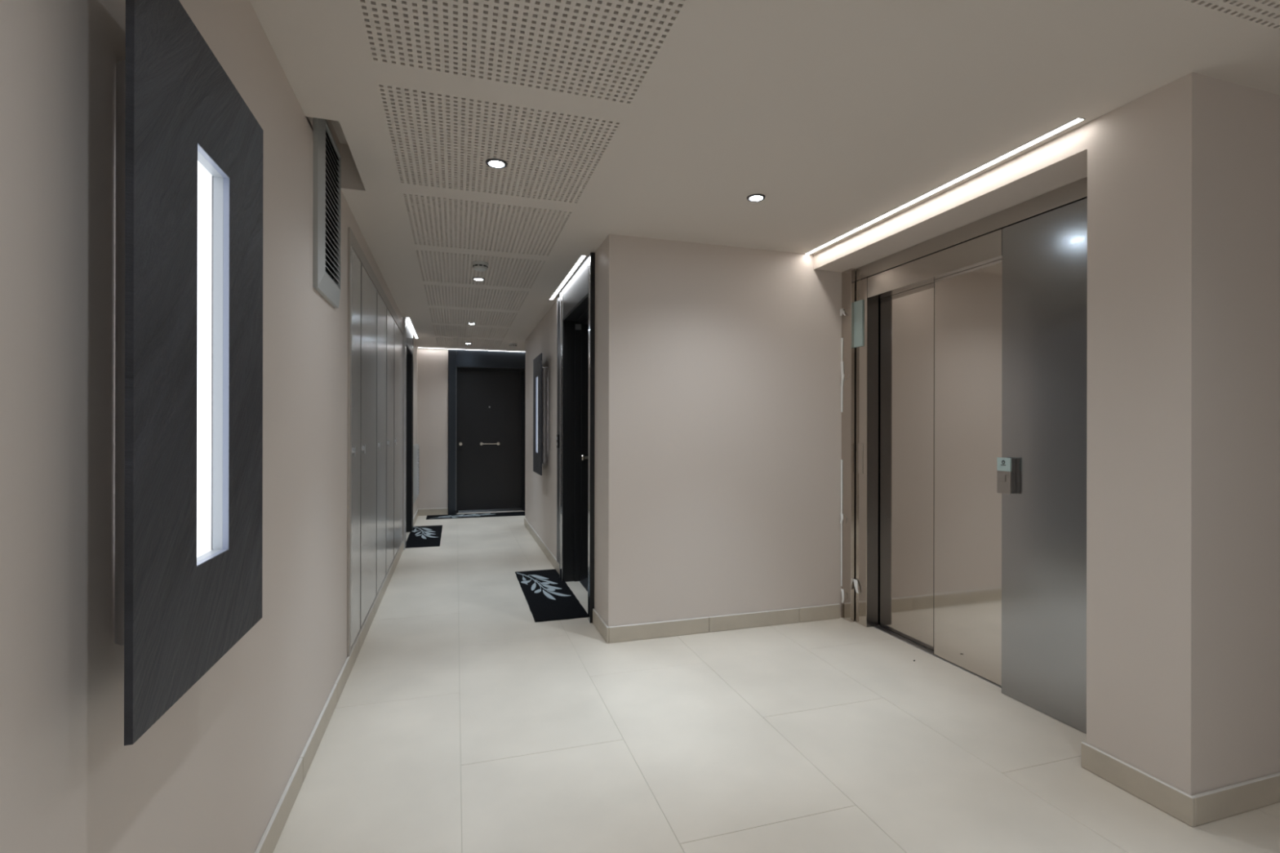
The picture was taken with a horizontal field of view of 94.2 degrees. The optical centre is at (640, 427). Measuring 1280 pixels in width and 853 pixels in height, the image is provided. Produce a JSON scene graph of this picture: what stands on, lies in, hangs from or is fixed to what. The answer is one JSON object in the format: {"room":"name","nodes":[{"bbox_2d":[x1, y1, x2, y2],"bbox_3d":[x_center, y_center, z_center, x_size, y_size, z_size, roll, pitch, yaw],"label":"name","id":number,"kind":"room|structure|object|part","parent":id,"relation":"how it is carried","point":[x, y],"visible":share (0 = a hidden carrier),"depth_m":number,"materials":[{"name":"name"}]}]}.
{"room":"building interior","nodes":[
{"label":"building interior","id":0,"kind":"room"},
{"bbox_2d":[0,0,417,852],"bbox_3d":[-1.466,-0.043,2.697,0.200,2.482,11.220,0,0,-17],"label":"wall","id":1,"kind":"structure","parent":0,"point":[211,775],"depth_m":0.89,"materials":[{"name":"beige paint"}]},
{"bbox_2d":[114,0,263,746],"bbox_3d":[-0.814,-0.122,1.069,0.082,1.108,0.567,0,0,-17],"label":"wall lamp","id":2,"kind":"object","parent":1,"relation":"attached to","point":[189,148],"visible":1,"depth_m":0.96,"materials":[{"name":"grey"}]},
{"bbox_2d":[196,160,212,557],"bbox_3d":[-0.804,-0.124,1.070,0.005,0.721,0.147,0,0,-17],"label":"diffuser","id":3,"kind":"object","parent":2,"relation":"attached to","point":[204,171],"depth_m":1.11,"materials":[{"name":"white plastic"}]},
{"bbox_2d":[312,117,341,308],"bbox_3d":[-1.245,-0.859,2.378,0.030,0.685,0.409,0,0,-17],"label":"air vent","id":4,"kind":"object","parent":1,"relation":"in","point":[326,195],"visible":0.99,"depth_m":2.31,"materials":[{"name":"grey plastic"}]},
{"bbox_2d":[254,509,417,852],"bbox_3d":[-1.367,1.154,2.728,0.012,0.090,11.219,0,0,-17],"label":"baseboard","id":5,"kind":"structure","parent":1,"relation":"attached to","point":[268,842],"depth_m":2.13,"materials":[{"name":"beige tile"}]},
{"bbox_2d":[346,226,403,657],"bbox_3d":[-1.861,0.069,4.344,0.021,2.077,3.070,0,0,-17],"label":"closet","id":6,"kind":"object","parent":1,"relation":"attached to","point":[375,486],"visible":1,"depth_m":3.56,"materials":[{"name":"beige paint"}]},
{"bbox_3d":[-1.474,0.098,3.075,0.007,1.987,0.312,0,0,-17],"label":"door","id":7,"kind":"part","parent":6,"relation":"part of","materials":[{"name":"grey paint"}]},
{"bbox_3d":[-1.621,0.098,3.549,0.007,1.987,0.660,0,0,-17],"label":"door","id":8,"kind":"part","parent":6,"relation":"part of","materials":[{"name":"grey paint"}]},
{"bbox_3d":[-1.805,0.098,4.141,0.007,1.987,0.560,0,0,-17],"label":"door","id":9,"kind":"part","parent":6,"relation":"part of","materials":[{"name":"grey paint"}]},
{"bbox_3d":[-1.974,0.098,4.686,0.007,1.987,0.560,0,0,-17],"label":"door","id":10,"kind":"part","parent":6,"relation":"part of","materials":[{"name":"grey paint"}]},
{"bbox_3d":[-2.182,0.098,5.358,0.007,1.987,0.827,0,0,-17],"label":"door","id":11,"kind":"part","parent":6,"relation":"part of","materials":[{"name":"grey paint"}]},
{"bbox_2d":[402,317,413,550],"bbox_3d":[-2.587,0.059,6.334,0.242,2.278,1.124,0,0,-17],"label":"door","id":12,"kind":"structure","parent":1,"relation":"in","point":[407,333],"depth_m":6.81,"materials":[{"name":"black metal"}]},
{"bbox_3d":[-2.319,0.059,5.832,0.027,2.278,0.005,0,0,-17],"label":"edge trim","id":13,"kind":"part","parent":12,"relation":"part of","materials":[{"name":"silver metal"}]},
{"bbox_3d":[-2.339,0.059,5.937,0.002,2.278,0.006,0,0,-17],"label":"edge trim","id":14,"kind":"part","parent":12,"relation":"part of","materials":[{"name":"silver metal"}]},
{"bbox_3d":[-2.575,0.176,6.355,0.192,2.045,0.944,0,0,-17],"label":"frame","id":15,"kind":"part","parent":12,"relation":"part of","materials":[{"name":"black paint"}]},
{"bbox_3d":[-2.489,-0.963,6.382,0.024,0.233,0.945,0,0,-17],"label":"header panel","id":16,"kind":"part","parent":12,"relation":"part of","materials":[{"name":"grey"}]},
{"bbox_2d":[413,443,419,504],"bbox_3d":[-2.817,0.563,7.450,0.036,0.700,0.980,0,0,-17],"label":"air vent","id":17,"kind":"object","parent":1,"relation":"in","point":[415,447],"visible":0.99,"depth_m":7.32,"materials":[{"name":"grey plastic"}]},
{"bbox_2d":[417,347,508,514],"bbox_3d":[-1.500,0.060,8.690,3.720,2.282,0.250,0,0,-17],"label":"wall","id":18,"kind":"structure","parent":0,"point":[433,378],"depth_m":8.14,"materials":[{"name":"beige paint"}]},
{"bbox_2d":[417,507,448,515],"bbox_3d":[-1.354,1.156,8.599,3.489,0.090,0.012,0,0,-17],"label":"baseboard","id":19,"kind":"structure","parent":18,"relation":"attached to","point":[424,512],"depth_m":8.13,"materials":[{"name":"beige tile"}]},
{"bbox_2d":[448,349,525,514],"bbox_3d":[-2.144,0.061,8.458,1.124,2.278,0.242,0,0,-17],"label":"door","id":20,"kind":"structure","parent":18,"relation":"in","point":[486,389],"depth_m":8.50,"materials":[{"name":"grey wood"}]},
{"bbox_3d":[-2.647,0.059,8.190,0.005,2.278,0.027,0,0,-17],"label":"edge trim","id":21,"kind":"part","parent":20,"relation":"part of","materials":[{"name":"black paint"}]},
{"bbox_3d":[-2.152,0.232,8.506,0.277,0.044,0.064,0,0,-17],"label":"pull handle","id":22,"kind":"part","parent":20,"relation":"part of","materials":[{"name":"silver metal"}]},
{"bbox_3d":[-2.095,-0.962,8.362,0.945,0.233,0.024,0,0,-17],"label":"header panel","id":23,"kind":"part","parent":20,"relation":"part of","materials":[{"name":"grey"}]},
{"bbox_2d":[524,234,659,627],"bbox_3d":[0.246,0.062,5.648,2.186,2.282,4.196,0,0,-17],"label":"wall","id":24,"kind":"structure","parent":0,"point":[627,366],"depth_m":3.38,"materials":[{"name":"beige paint"}]},
{"bbox_2d":[533,353,547,475],"bbox_3d":[-0.944,-0.120,5.659,0.082,1.108,0.567,0,0,-17],"label":"wall lamp","id":25,"kind":"object","parent":24,"relation":"attached to","point":[540,372],"visible":1,"depth_m":5.50,"materials":[{"name":"black"}]},
{"bbox_3d":[-0.979,-0.120,5.649,0.010,1.108,0.567,0,0,-17],"label":"slate panel","id":26,"kind":"part","parent":25,"relation":"part of","materials":[{"name":"black stone"}]},
{"bbox_2d":[524,517,608,643],"bbox_3d":[0.238,1.158,5.646,2.197,0.090,4.219,0,0,-17],"label":"baseboard","id":27,"kind":"structure","parent":24,"relation":"attached to","point":[597,621],"depth_m":5.01,"materials":[{"name":"beige tile"}]},
{"bbox_2d":[556,252,595,622],"bbox_3d":[-0.392,0.062,4.332,0.242,2.278,1.342,0,0,-17],"label":"door","id":28,"kind":"structure","parent":24,"relation":"in","point":[575,348],"depth_m":4.64,"materials":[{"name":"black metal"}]},
{"bbox_3d":[-0.686,0.016,4.940,0.014,2.187,0.006,0,0,-17],"label":"edge trim","id":29,"kind":"part","parent":28,"relation":"part of","materials":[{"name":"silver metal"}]},
{"bbox_2d":[556,434,559,448],"bbox_3d":[-0.674,0.111,4.853,0.019,0.110,0.060,0,0,-17],"label":"doorbell","id":30,"kind":"object","parent":28,"relation":"attached to","point":[557,435],"visible":1,"depth_m":4.83,"materials":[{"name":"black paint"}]},
{"bbox_3d":[-0.653,0.016,4.836,0.012,2.187,0.212,0,0,-17],"label":"duct panel","id":31,"kind":"part","parent":28,"relation":"part of","materials":[{"name":"grey"}]},
{"bbox_3d":[-0.627,0.062,4.729,0.027,2.278,0.005,0,0,-17],"label":"edge trim","id":32,"kind":"part","parent":28,"relation":"part of","materials":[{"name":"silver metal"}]},
{"bbox_3d":[-0.608,0.062,4.625,0.002,2.278,0.006,0,0,-17],"label":"edge trim","id":33,"kind":"part","parent":28,"relation":"part of","materials":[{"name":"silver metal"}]},
{"bbox_3d":[-0.454,-0.961,4.180,0.024,0.233,0.945,0,0,-17],"label":"header panel","id":34,"kind":"part","parent":28,"relation":"part of","materials":[{"name":"grey"}]},
{"bbox_3d":[-0.372,0.179,4.206,0.192,2.045,0.944,0,0,-17],"label":"frame","id":35,"kind":"part","parent":28,"relation":"part of","materials":[{"name":"black paint"}]},
{"bbox_3d":[-0.429,0.233,4.618,0.062,0.052,0.052,0,0,-17],"label":"knob","id":36,"kind":"part","parent":28,"relation":"part of","materials":[{"name":"silver metal"}]},
{"bbox_3d":[-0.297,0.062,3.662,0.027,2.278,0.008,0,0,-17],"label":"edge trim","id":37,"kind":"part","parent":28,"relation":"part of","materials":[{"name":"black paint"}]},
{"bbox_2d":[659,239,841,622],"bbox_3d":[0.861,0.062,3.747,1.636,2.282,0.200,0,0,-17],"label":"wall","id":38,"kind":"structure","parent":0,"point":[750,376],"depth_m":3.57,"materials":[{"name":"beige paint"}]},
{"bbox_2d":[608,604,839,643],"bbox_3d":[0.541,1.157,3.537,1.502,0.090,0.012,0,0,-17],"label":"baseboard","id":39,"kind":"structure","parent":38,"relation":"attached to","point":[620,633],"depth_m":3.51,"materials":[{"name":"beige tile"}]},
{"bbox_2d":[249,0,1279,351],"bbox_3d":[0.898,-1.244,3.560,5.300,0.330,11.810,0,0,-17],"label":"ceiling","id":40,"kind":"structure","parent":0,"point":[657,119],"depth_m":1.98,"materials":[{"name":"beige paint"}]},
{"bbox_2d":[406,317,417,338],"bbox_3d":[-2.498,-1.082,6.526,0.030,0.003,1.420,0,0,-17],"label":"led strip","id":41,"kind":"object","parent":40,"relation":"attached to","point":[407,318],"visible":1,"depth_m":6.44,"materials":[{"name":"grey plastic"}]},
{"bbox_3d":[-2.196,-1.089,7.630,0.800,0.012,0.800,0,0,-17],"label":"perforated panel","id":42,"kind":"part","parent":40,"relation":"part of","materials":[{"name":"beige paint"}]},
{"bbox_3d":[-1.925,-1.089,6.753,0.800,0.012,0.800,0,0,-17],"label":"perforated panel","id":43,"kind":"part","parent":40,"relation":"part of","materials":[{"name":"beige paint"}]},
{"bbox_3d":[-1.653,-1.089,5.876,0.800,0.012,0.800,0,0,-17],"label":"perforated panel","id":44,"kind":"part","parent":40,"relation":"part of","materials":[{"name":"beige paint"}]},
{"bbox_2d":[426,347,522,351],"bbox_3d":[-2.317,-1.081,8.256,1.447,0.003,0.029,0,0,-17],"label":"led strip","id":45,"kind":"object","parent":40,"relation":"attached to","point":[427,348],"visible":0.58,"depth_m":8.26,"materials":[{"name":"grey plastic"}]},
{"bbox_3d":[-1.381,-1.089,5.000,0.800,0.012,0.800,0,0,-17],"label":"perforated panel","id":46,"kind":"part","parent":40,"relation":"part of","materials":[{"name":"beige paint"}]},
{"bbox_2d":[472,277,484,280],"bbox_3d":[-1.177,-1.079,4.324,0.088,0.006,0.088,0,0,-17],"label":"recessed light","id":47,"kind":"object","parent":40,"relation":"in","point":[473,278],"visible":1,"depth_m":4.32,"materials":[{"name":"grey"}]},
{"bbox_2d":[471,261,488,271],"bbox_3d":[-1.053,-1.058,3.914,0.104,0.049,0.104,0,0,-17],"label":"smoke detector","id":48,"kind":"object","parent":40,"relation":"attached to","point":[477,265],"visible":1,"depth_m":3.88,"materials":[{"name":"grey plastic"}]},
{"bbox_3d":[-1.109,-1.089,4.123,0.800,0.012,0.800,0,0,-17],"label":"perforated panel","id":49,"kind":"part","parent":40,"relation":"part of","materials":[{"name":"beige paint"}]},
{"bbox_3d":[-0.838,-1.088,3.246,0.800,0.012,0.800,0,0,-17],"label":"perforated panel","id":50,"kind":"part","parent":40,"relation":"part of","materials":[{"name":"beige paint"}]},
{"bbox_2d":[485,158,507,168],"bbox_3d":[-0.589,-1.079,2.433,0.088,0.006,0.088,0,0,-17],"label":"recessed light","id":51,"kind":"object","parent":40,"relation":"in","point":[497,163],"visible":1,"depth_m":2.43,"materials":[{"name":"grey"}]},
{"bbox_3d":[-0.566,-1.088,2.369,0.800,0.012,0.800,0,0,-17],"label":"perforated panel","id":52,"kind":"part","parent":40,"relation":"part of","materials":[{"name":"beige paint"}]},
{"bbox_2d":[509,342,517,347],"bbox_3d":[-1.639,-1.057,7.658,0.104,0.049,0.104,0,0,-17],"label":"smoke detector","id":53,"kind":"object","parent":40,"relation":"attached to","point":[511,344],"visible":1,"depth_m":7.62,"materials":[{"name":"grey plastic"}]},
{"bbox_3d":[-1.313,-1.087,7.904,0.800,0.012,0.800,0,0,-17],"label":"perforated panel","id":54,"kind":"part","parent":40,"relation":"part of","materials":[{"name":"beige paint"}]},
{"bbox_3d":[-0.294,-1.088,1.492,0.800,0.012,0.800,0,0,-17],"label":"perforated panel","id":55,"kind":"part","parent":40,"relation":"part of","materials":[{"name":"beige paint"}]},
{"bbox_2d":[549,255,586,299],"bbox_3d":[-0.554,-1.080,4.373,0.030,0.003,1.343,0,0,-17],"label":"led strip","id":56,"kind":"object","parent":40,"relation":"attached to","point":[581,258],"visible":1,"depth_m":4.23,"materials":[{"name":"grey plastic"}]},
{"bbox_2d":[746,193,765,201],"bbox_3d":[0.542,-1.077,2.789,0.088,0.006,0.088,0,0,-17],"label":"recessed light","id":57,"kind":"object","parent":40,"relation":"in","point":[757,197],"visible":1,"depth_m":2.78,"materials":[{"name":"grey"}]},
{"bbox_2d":[804,117,1085,254],"bbox_3d":[1.285,-1.077,2.881,0.033,0.003,1.698,0,0,-17],"label":"led strip","id":58,"kind":"object","parent":40,"relation":"attached to","point":[1077,120],"visible":1,"depth_m":2.57,"materials":[{"name":"grey plastic"}]},
{"bbox_3d":[1.623,-1.085,1.166,0.800,0.012,0.800,0,0,-17],"label":"perforated panel","id":59,"kind":"part","parent":40,"relation":"part of","materials":[{"name":"beige paint"}]},
{"bbox_2d":[272,510,1279,852],"bbox_3d":[1.032,1.233,3.580,5.537,0.060,12.680,0,0,-17],"label":"floor","id":60,"kind":"structure","parent":0,"point":[461,721],"depth_m":2.25,"materials":[{"name":"beige tile"}]},
{"bbox_2d":[405,524,442,548],"bbox_3d":[-2.384,1.194,6.582,0.345,0.009,1.317,0,0,-17],"label":"door mat","id":61,"kind":"object","parent":60,"relation":"on","point":[424,535],"visible":0.93,"depth_m":6.49,"materials":[{"name":"grey fabric"}]},
{"bbox_2d":[412,527,435,538],"bbox_3d":[-2.459,1.190,6.766,0.238,0.002,0.878,0,0,-28],"label":"print","id":62,"kind":"object","parent":61,"relation":"on","point":[417,532],"depth_m":6.69,"materials":[{"name":"grey"}]},
{"bbox_2d":[426,511,524,519],"bbox_3d":[-2.216,1.194,8.102,1.317,0.009,0.345,0,0,-17],"label":"door mat","id":63,"kind":"object","parent":60,"relation":"on","point":[508,513],"visible":0.96,"depth_m":8.06,"materials":[{"name":"grey fabric"}]},
{"bbox_2d":[429,513,492,519],"bbox_3d":[-2.401,1.190,8.027,0.878,0.002,0.238,0,0,-28],"label":"print","id":64,"kind":"object","parent":63,"relation":"on","point":[467,515],"depth_m":7.99,"materials":[{"name":"grey"}]},
{"bbox_2d":[515,568,587,622],"bbox_3d":[-0.680,1.196,4.342,0.345,0.009,1.317,0,0,-17],"label":"door mat","id":65,"kind":"object","parent":60,"relation":"on","point":[548,597],"visible":0.96,"depth_m":4.18,"materials":[{"name":"black fabric"}]},
{"bbox_2d":[516,573,570,599],"bbox_3d":[-0.755,1.192,4.527,0.238,0.002,0.878,0,0,-28],"label":"print","id":66,"kind":"object","parent":65,"relation":"on","point":[535,586],"depth_m":4.46,"materials":[{"name":"grey"}]},
{"bbox_2d":[813,71,1279,795],"bbox_3d":[2.459,0.065,3.093,2.270,2.282,1.996,0,0,-17],"label":"wall","id":67,"kind":"structure","parent":0,"point":[1183,375],"depth_m":1.90,"materials":[{"name":"beige paint"}]},
{"bbox_2d":[840,177,1087,733],"bbox_3d":[1.627,0.110,3.002,0.275,2.189,1.687,0,0,-17],"label":"elevator","id":68,"kind":"object","parent":67,"relation":"in","point":[963,348],"visible":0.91,"depth_m":2.85,"materials":[{"name":"silver metal"}]},
{"bbox_3d":[1.301,0.109,3.726,0.028,2.188,0.098,0,0,-17],"label":"corner plate","id":69,"kind":"part","parent":68,"relation":"part of","materials":[{"name":"silver metal"}]},
{"bbox_3d":[1.342,0.187,3.641,0.002,0.183,0.056,0,0,-17],"label":"notice plate","id":70,"kind":"part","parent":68,"relation":"part of","materials":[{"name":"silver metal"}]},
{"bbox_3d":[1.349,0.150,3.630,0.004,2.106,0.099,0,0,-17],"label":"jamb post","id":71,"kind":"part","parent":68,"relation":"part of","materials":[{"name":"silver metal"}]},
{"bbox_3d":[1.561,0.176,3.300,0.030,2.044,0.680,0,0,-17],"label":"sliding panel","id":72,"kind":"part","parent":68,"relation":"part of","materials":[{"name":"silver metal"}]},
{"bbox_3d":[1.607,1.202,3.097,0.091,0.004,1.064,0,0,-17],"label":"sill","id":73,"kind":"part","parent":68,"relation":"part of","materials":[{"name":"black"}]},
{"bbox_3d":[1.653,0.176,2.864,0.030,2.044,0.592,0,0,-17],"label":"sliding panel","id":74,"kind":"part","parent":68,"relation":"part of","materials":[{"name":"silver metal"}]},
{"bbox_3d":[1.587,-0.947,2.932,0.036,0.076,1.578,0,0,-17],"label":"header panel","id":75,"kind":"part","parent":68,"relation":"part of","materials":[{"name":"silver metal"}]},
{"bbox_2d":[996,457,1015,494],"bbox_3d":[1.632,0.214,2.654,0.037,0.160,0.068,0,0,-17],"label":"box","id":76,"kind":"object","parent":68,"relation":"attached to","point":[1006,467],"visible":1,"depth_m":2.64,"materials":[{"name":"silver metal"}]},
{"bbox_3d":[1.621,0.244,2.651,0.008,0.100,0.068,0,0,-17],"label":"plate","id":77,"kind":"part","parent":76,"relation":"part of","materials":[{"name":"brown metal"}]},
{"bbox_3d":[1.737,0.150,2.440,0.036,2.106,0.550,0,0,-17],"label":"panel","id":78,"kind":"part","parent":68,"relation":"part of","materials":[{"name":"silver metal"}]},
{"bbox_2d":[1081,742,1279,826],"bbox_3d":[2.700,1.161,2.286,2.282,0.090,0.336,0,0,-17],"label":"baseboard","id":79,"kind":"structure","parent":67,"relation":"attached to","point":[1199,809],"depth_m":1.87,"materials":[{"name":"beige tile"}]}
]}

